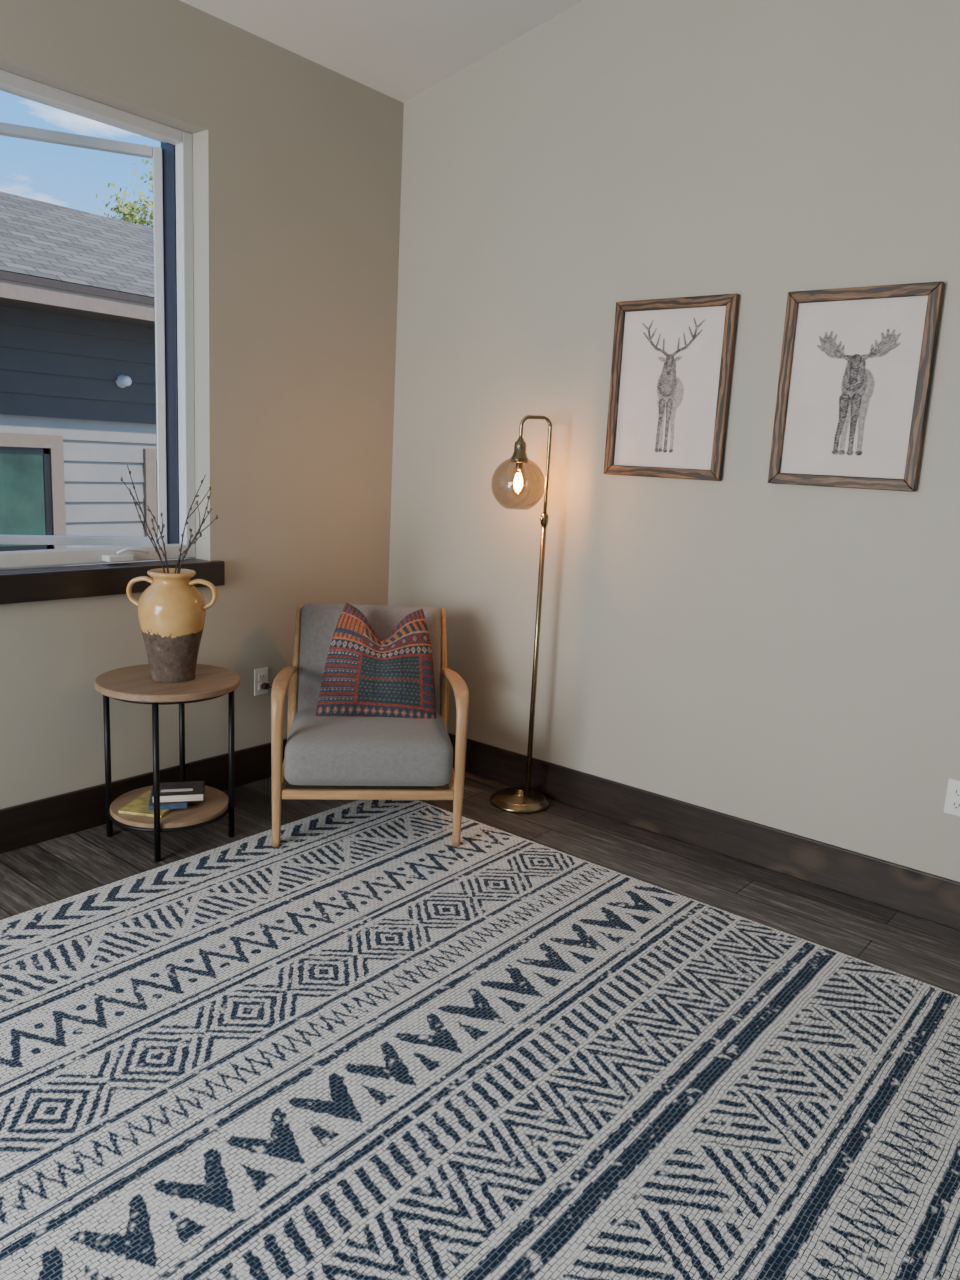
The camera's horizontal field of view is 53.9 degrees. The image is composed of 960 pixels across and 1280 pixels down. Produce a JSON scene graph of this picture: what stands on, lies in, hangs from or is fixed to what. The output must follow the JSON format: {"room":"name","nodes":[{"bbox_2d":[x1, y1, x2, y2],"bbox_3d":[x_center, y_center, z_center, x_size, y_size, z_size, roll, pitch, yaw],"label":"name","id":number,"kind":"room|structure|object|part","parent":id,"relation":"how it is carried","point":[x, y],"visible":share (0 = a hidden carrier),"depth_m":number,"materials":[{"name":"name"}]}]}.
{"room":"living room","nodes":[
{"label":"living room","id":0,"kind":"room"},
{"bbox_2d":[0,0,403,808],"bbox_3d":[-2.368,-0.570,2.148,0.160,3.100,6.000,12,14,38],"label":"wall","id":1,"kind":"structure","parent":0,"point":[297,161],"depth_m":3.72,"materials":[{"name":"beige paint"}]},
{"bbox_2d":[0,544,185,568],"bbox_3d":[-1.677,-0.264,3.159,0.050,0.053,1.564,12,14,38],"label":"frame","id":2,"kind":"object","parent":1,"relation":"attached to","point":[68,556],"visible":0.8,"depth_m":3.39,"materials":[{"name":"white plastic"}]},
{"bbox_2d":[0,69,194,562],"bbox_3d":[-1.799,-1.038,3.142,0.581,1.565,1.650,12,14,38],"label":"window","id":3,"kind":"structure","parent":1,"relation":"in","point":[11,83],"depth_m":3.58,"materials":[{"name":"white plastic"}]},
{"bbox_3d":[-1.543,-1.813,3.405,0.687,0.034,0.045,-2,12,-22],"label":"rail","id":4,"kind":"part","parent":3,"relation":"part of","materials":[{"name":"white plastic"}]},
{"bbox_3d":[-1.616,-0.389,3.683,0.687,0.034,0.045,-2,12,-22],"label":"rail","id":5,"kind":"part","parent":3,"relation":"part of","materials":[{"name":"white plastic"}]},
{"bbox_3d":[-1.579,-1.101,3.544,0.755,1.487,0.045,-2,12,-22],"label":"casement sash","id":6,"kind":"part","parent":3,"relation":"part of","materials":[{"name":"white plastic"}]},
{"bbox_3d":[-1.601,-1.751,2.870,0.050,0.043,1.564,12,14,38],"label":"frame","id":7,"kind":"part","parent":3,"relation":"part of","materials":[{"name":"white plastic"}]},
{"bbox_3d":[-1.289,-0.330,3.513,0.026,0.029,0.129,13,15,42],"label":"crank arm","id":8,"kind":"part","parent":3,"relation":"part of","materials":[{"name":"white plastic"}]},
{"bbox_3d":[-1.130,-1.099,3.630,0.050,1.565,0.043,12,14,38],"label":"frame","id":9,"kind":"part","parent":3,"relation":"part of","materials":[{"name":"white plastic"}]},
{"bbox_2d":[0,558,207,573],"bbox_3d":[-1.621,-0.211,3.121,0.090,0.025,1.650,12,14,38],"label":"board","id":10,"kind":"object","parent":1,"relation":"on","point":[196,559],"visible":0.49,"depth_m":3.40,"materials":[{"name":"brown wood"}]},
{"bbox_2d":[0,560,224,604],"bbox_3d":[-1.576,-0.165,3.088,0.035,0.097,1.745,12,14,38],"label":"trim","id":11,"kind":"structure","parent":1,"relation":"attached to","point":[23,587],"depth_m":3.30,"materials":[{"name":"brown wood"}]},
{"bbox_2d":[0,738,286,853],"bbox_3d":[-2.373,0.790,2.350,0.016,0.155,5.984,12,14,38],"label":"baseboard","id":12,"kind":"structure","parent":1,"relation":"attached to","point":[34,822],"depth_m":3.48,"materials":[{"name":"brown wood"}]},
{"bbox_2d":[254,667,267,695],"bbox_3d":[-0.927,0.176,4.011,0.010,0.116,0.072,12,14,38],"label":"wall outlet","id":13,"kind":"object","parent":1,"relation":"attached to","point":[261,674],"depth_m":4.00,"materials":[{"name":"white plastic"}]},
{"bbox_2d":[180,0,583,102],"bbox_3d":[0.251,-2.200,-0.270,6.660,1.529,6.000,12,14,38],"label":"ceiling","id":14,"kind":"structure","parent":0,"point":[400,50],"depth_m":3.57,"materials":[{"name":"paint"}]},
{"bbox_2d":[0,768,959,994],"bbox_3d":[0.128,1.431,0.386,6.500,0.100,6.000,12,14,38],"label":"floor","id":15,"kind":"structure","parent":0,"point":[34,876],"depth_m":3.29,"materials":[{"name":"brown wood"}]},
{"bbox_2d":[94,664,239,861],"bbox_3d":[-1.115,0.426,3.401,0.490,0.595,0.490,12,14,38],"label":"side table","id":16,"kind":"object","parent":15,"relation":"on","point":[131,684],"visible":0.86,"depth_m":3.31,"materials":[{"name":"brown wood"}]},
{"bbox_3d":[-1.330,0.432,3.378,0.021,0.570,0.021,12,14,38],"label":"leg","id":17,"kind":"part","parent":16,"relation":"part of","materials":[{"name":"black metal"}]},
{"bbox_3d":[-1.093,0.480,3.192,0.021,0.570,0.021,12,14,38],"label":"leg","id":18,"kind":"part","parent":16,"relation":"part of","materials":[{"name":"black metal"}]},
{"bbox_2d":[118,781,204,817],"bbox_3d":[-1.117,0.567,3.407,0.258,0.055,0.253,5,11,9],"label":"book stack","id":19,"kind":"object","parent":16,"relation":"on","point":[173,795],"visible":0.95,"depth_m":3.38,"materials":[{"name":"paper"}]},
{"bbox_2d":[110,785,228,827],"bbox_3d":[-1.124,0.599,3.434,0.412,0.018,0.412,12,14,38],"label":"shelf","id":20,"kind":"object","parent":16,"relation":"attached to","point":[215,806],"depth_m":3.34,"materials":[{"name":"brown wood"}]},
{"bbox_2d":[126,568,217,682],"bbox_3d":[-1.077,-0.053,3.309,0.254,0.382,0.228,12,14,38],"label":"ceramic vase","id":21,"kind":"object","parent":16,"relation":"on","point":[171,610],"visible":0.98,"depth_m":3.24,"materials":[{"name":"ceramic"}]},
{"bbox_3d":[-1.179,-0.167,3.288,0.099,0.112,0.036,2,11,-4],"label":"handle","id":22,"kind":"part","parent":21,"relation":"part of","materials":[{"name":"ceramic"}]},
{"bbox_2d":[121,465,217,573],"bbox_3d":[-1.081,-0.247,3.278,0.326,0.696,0.083,3,11,-1],"label":"branches","id":23,"kind":"object","parent":21,"relation":"in","point":[190,542],"visible":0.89,"depth_m":3.25,"materials":[{"name":"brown plant"}]},
{"bbox_3d":[-0.963,-0.156,3.288,0.099,0.112,0.036,2,11,-4],"label":"handle","id":24,"kind":"part","parent":21,"relation":"part of","materials":[{"name":"ceramic"}]},
{"bbox_3d":[-1.139,0.396,3.614,0.021,0.570,0.021,12,14,38],"label":"leg","id":25,"kind":"part","parent":16,"relation":"part of","materials":[{"name":"black metal"}]},
{"bbox_3d":[-0.901,0.444,3.428,0.021,0.570,0.021,12,14,38],"label":"leg","id":26,"kind":"part","parent":16,"relation":"part of","materials":[{"name":"black metal"}]},
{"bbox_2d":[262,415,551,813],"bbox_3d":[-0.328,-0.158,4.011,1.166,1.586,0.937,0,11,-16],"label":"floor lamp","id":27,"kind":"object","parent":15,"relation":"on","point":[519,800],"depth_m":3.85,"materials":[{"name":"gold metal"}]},
{"bbox_3d":[-0.395,0.387,4.220,1.071,0.430,0.413,3,11,2],"label":"power cord","id":28,"kind":"part","parent":27,"relation":"part of","materials":[{"name":"black plastic"}]},
{"bbox_2d":[510,438,528,462],"bbox_3d":[0.156,-0.739,3.688,0.072,0.093,0.072,12,14,38],"label":"socket","id":29,"kind":"object","parent":27,"relation":"attached to","point":[519,455],"depth_m":3.67,"materials":[{"name":"gold metal"}]},
{"bbox_2d":[0,800,959,1279],"bbox_3d":[0.017,1.026,2.149,3.050,0.008,2.440,12,14,38],"label":"area rug","id":30,"kind":"object","parent":15,"relation":"on","point":[365,1044],"visible":1,"depth_m":2.19,"materials":[{"name":"white fabric"}]},
{"bbox_2d":[271,603,468,846],"bbox_3d":[-0.431,0.306,3.694,0.707,0.794,0.748,2,11,-7],"label":"armchair","id":31,"kind":"object","parent":30,"relation":"on","point":[319,750],"visible":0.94,"depth_m":3.40,"materials":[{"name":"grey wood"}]},
{"bbox_3d":[-0.749,0.402,3.607,0.060,0.581,0.585,2,11,-7],"label":"arm and leg","id":32,"kind":"part","parent":31,"relation":"part of","materials":[{"name":"brown wood"}]},
{"bbox_3d":[-0.752,0.485,3.676,0.022,0.052,0.620,2,11,-7],"label":"rail","id":33,"kind":"part","parent":31,"relation":"part of","materials":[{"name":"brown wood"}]},
{"bbox_3d":[-0.787,0.360,3.957,0.036,0.550,0.144,2,11,-7],"label":"leg","id":34,"kind":"part","parent":31,"relation":"part of","materials":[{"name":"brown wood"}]},
{"bbox_3d":[-0.752,0.128,3.852,0.030,0.520,0.279,2,11,-7],"label":"post","id":35,"kind":"part","parent":31,"relation":"part of","materials":[{"name":"brown wood"}]},
{"bbox_2d":[284,709,452,785],"bbox_3d":[-0.426,0.394,3.635,0.602,0.193,0.597,2,8,-7],"label":"seat cushion","id":36,"kind":"object","parent":31,"relation":"on","point":[319,750],"depth_m":3.36,"materials":[{"name":"grey fabric"}]},
{"bbox_2d":[297,603,440,713],"bbox_3d":[-0.452,0.096,3.896,0.575,0.485,0.107,2,-12,-7],"label":"cushion","id":37,"kind":"object","parent":31,"relation":"on","point":[316,623],"depth_m":3.86,"materials":[{"name":"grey fabric"}]},
{"bbox_2d":[315,602,435,718],"bbox_3d":[-0.406,0.104,3.718,0.475,0.471,0.222,1,11,-8],"label":"throw pillow","id":38,"kind":"object","parent":31,"relation":"on","point":[365,675],"visible":0.92,"depth_m":3.67,"materials":[{"name":"fabric"}]},
{"bbox_3d":[-0.152,0.144,3.928,0.030,0.520,0.279,2,11,-7],"label":"post","id":39,"kind":"part","parent":31,"relation":"part of","materials":[{"name":"brown wood"}]},
{"bbox_3d":[-0.156,0.377,4.037,0.036,0.550,0.144,2,11,-7],"label":"leg","id":40,"kind":"part","parent":31,"relation":"part of","materials":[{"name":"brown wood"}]},
{"bbox_3d":[-0.126,0.501,3.755,0.022,0.052,0.620,2,11,-7],"label":"rail","id":41,"kind":"part","parent":31,"relation":"part of","materials":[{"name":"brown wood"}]},
{"bbox_3d":[-0.107,0.419,3.689,0.060,0.581,0.585,2,11,-7],"label":"arm and leg","id":42,"kind":"part","parent":31,"relation":"part of","materials":[{"name":"brown wood"}]},
{"bbox_2d":[388,0,959,881],"bbox_3d":[2.125,-1.100,2.366,6.660,4.506,0.150,12,14,38],"label":"wall","id":43,"kind":"structure","parent":0,"point":[785,657],"depth_m":3.43,"materials":[{"name":"beige paint"}]},
{"bbox_2d":[604,293,739,480],"bbox_3d":[0.688,-0.919,3.465,0.483,0.637,0.028,12,14,38],"label":"sketch","id":44,"kind":"object","parent":43,"relation":"attached to","point":[672,364],"visible":1,"depth_m":3.45,"materials":[{"name":"white paper"}]},
{"bbox_3d":[0.516,-0.954,3.602,0.037,0.634,0.026,12,14,38],"label":"frame","id":45,"kind":"part","parent":44,"relation":"part of","materials":[{"name":"brown wood"}]},
{"bbox_3d":[0.673,-0.624,3.522,0.480,0.037,0.026,12,14,38],"label":"frame","id":46,"kind":"part","parent":44,"relation":"part of","materials":[{"name":"brown wood"}]},
{"bbox_3d":[0.703,-1.213,3.407,0.481,0.037,0.026,12,14,38],"label":"frame","id":47,"kind":"part","parent":44,"relation":"part of","materials":[{"name":"brown wood"}]},
{"bbox_3d":[0.860,-0.883,3.327,0.037,0.634,0.026,12,14,38],"label":"frame","id":48,"kind":"part","parent":44,"relation":"part of","materials":[{"name":"brown wood"}]},
{"bbox_2d":[448,733,959,929],"bbox_3d":[2.030,0.957,2.650,6.500,0.155,0.016,12,14,38],"label":"baseboard","id":49,"kind":"structure","parent":43,"relation":"attached to","point":[914,892],"depth_m":3.50,"materials":[{"name":"brown wood"}]},
{"bbox_2d":[768,281,944,491],"bbox_3d":[1.199,-0.811,3.059,0.480,0.627,0.028,12,14,38],"label":"sketch","id":50,"kind":"object","parent":43,"relation":"attached to","point":[856,363],"visible":1,"depth_m":3.05,"materials":[{"name":"white paper"}]},
{"bbox_3d":[1.027,-0.847,3.194,0.037,0.624,0.026,12,14,38],"label":"frame","id":51,"kind":"part","parent":50,"relation":"part of","materials":[{"name":"brown wood"}]},
{"bbox_3d":[1.184,-0.522,3.114,0.477,0.037,0.026,12,14,38],"label":"frame","id":52,"kind":"part","parent":50,"relation":"part of","materials":[{"name":"brown wood"}]},
{"bbox_3d":[1.213,-1.100,3.002,0.478,0.037,0.026,12,14,38],"label":"frame","id":53,"kind":"part","parent":50,"relation":"part of","materials":[{"name":"brown wood"}]},
{"bbox_3d":[1.369,-0.776,2.921,0.037,0.624,0.026,12,14,38],"label":"frame","id":54,"kind":"part","parent":50,"relation":"part of","materials":[{"name":"brown wood"}]},
{"bbox_2d":[944,778,959,816],"bbox_3d":[1.521,0.504,3.007,0.072,0.116,0.010,12,14,38],"label":"wall outlet","id":55,"kind":"object","parent":43,"relation":"attached to","point":[952,801],"visible":1,"depth_m":3.01,"materials":[{"name":"plastic"}]},
{"bbox_2d":[951,799,959,809],"bbox_3d":[1.519,0.525,3.010,0.034,0.030,0.005,12,14,38],"label":"socket","id":56,"kind":"object","parent":55,"relation":"attached to","point":[955,803],"depth_m":3.01,"materials":[{"name":"plastic"}]},
{"bbox_2d":[953,787,959,796],"bbox_3d":[1.521,0.484,3.002,0.034,0.030,0.005,12,14,38],"label":"socket","id":57,"kind":"object","parent":55,"relation":"attached to","point":[956,790],"depth_m":3.00,"materials":[{"name":"plastic"}]},
{"label":"outside","id":58,"kind":"structure","parent":0,"visible":0},
{"bbox_3d":[-6.783,-0.736,12.972,19.650,0.150,35.000,12,14,38],"label":"ground","id":59,"kind":"structure","parent":58,"visible":0},
{"bbox_2d":[96,142,159,227],"bbox_3d":[-6.086,-6.203,19.555,3.495,8.133,4.245,12,14,38],"label":"tree","id":60,"kind":"object","parent":59,"relation":"on","point":[128,211],"visible":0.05,"depth_m":18.22,"materials":[{"name":"green plant"}]},
{"bbox_3d":[-5.198,-1.698,9.552,4.000,3.200,16.000,12,14,38],"label":"wall","id":61,"kind":"structure","parent":59,"relation":"on","visible":0},
{"bbox_2d":[0,433,66,548],"bbox_3d":[-4.098,-1.154,7.782,0.050,1.100,1.380,12,14,38],"label":"window","id":62,"kind":"structure","parent":61,"relation":"in","point":[54,442],"depth_m":8.19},
{"bbox_2d":[0,452,45,546],"bbox_3d":[-4.099,-1.154,7.783,0.007,0.780,1.040,12,14,38],"label":"window pane","id":63,"kind":"structure","parent":62,"relation":"attached to","point":[22,496],"depth_m":8.02,"materials":[{"name":"green glass"}]},
{"bbox_2d":[0,446,53,550],"bbox_3d":[-4.104,-1.155,7.786,0.035,0.880,1.160,12,14,38],"label":"window frame","id":64,"kind":"structure","parent":62,"relation":"attached to","point":[45,451],"depth_m":8.15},
{"bbox_2d":[0,191,153,297],"bbox_3d":[-5.127,-3.855,9.164,5.200,1.155,17.000,12,14,38],"label":"roof","id":65,"kind":"structure","parent":61,"relation":"on","point":[41,239],"depth_m":8.65,"materials":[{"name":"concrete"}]},
{"bbox_2d":[0,298,154,328],"bbox_3d":[-3.378,-2.739,7.885,0.530,0.030,17.000,12,14,38],"label":"soffit","id":66,"kind":"structure","parent":61,"relation":"attached to","point":[5,302],"depth_m":7.86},
{"bbox_2d":[0,279,154,321],"bbox_3d":[-3.155,-2.742,7.700,0.040,0.130,17.000,12,14,38],"label":"fascia","id":67,"kind":"object","parent":66,"relation":"attached to","point":[14,290],"visible":0.44,"depth_m":7.57,"materials":[{"name":"beige wood"}]},
{"bbox_2d":[0,270,154,304],"bbox_3d":[-3.145,-2.833,7.678,0.055,0.058,17.000,12,14,38],"label":"drip edge","id":68,"kind":"object","parent":67,"relation":"attached to","point":[4,275],"visible":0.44,"depth_m":7.53,"materials":[{"name":"grey metal"}]},
{"bbox_2d":[0,306,155,423],"bbox_3d":[-3.579,-2.456,8.095,0.052,1.085,16.000,12,14,38],"label":"siding","id":69,"kind":"object","parent":61,"relation":"attached to","point":[52,365],"visible":0.33,"depth_m":8.18,"materials":[{"name":"blue wood"}]},
{"bbox_2d":[116,375,131,387],"bbox_3d":[-3.196,-2.329,8.503,0.120,0.120,0.120,12,14,38],"label":"wall light","id":70,"kind":"object","parent":69,"relation":"attached to","point":[122,381],"depth_m":8.48,"materials":[{"name":"white glass"}]},
{"bbox_2d":[0,414,186,569],"bbox_3d":[-3.671,-0.870,8.413,0.022,2.165,16.000,12,14,38],"label":"siding","id":71,"kind":"object","parent":61,"relation":"attached to","point":[97,454],"visible":0.18,"depth_m":8.54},
{"bbox_2d":[143,449,157,536],"bbox_3d":[-2.826,-1.412,9.310,0.050,0.890,1.050,12,14,38],"label":"window","id":72,"kind":"structure","parent":61,"relation":"in","point":[150,455],"depth_m":8.91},
{"bbox_2d":[156,461,157,531],"bbox_3d":[-2.832,-1.413,9.315,0.035,0.670,0.830,12,14,38],"label":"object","id":73,"kind":"structure","parent":72,"relation":"attached to","point":[156,461],"depth_m":9.02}
]}

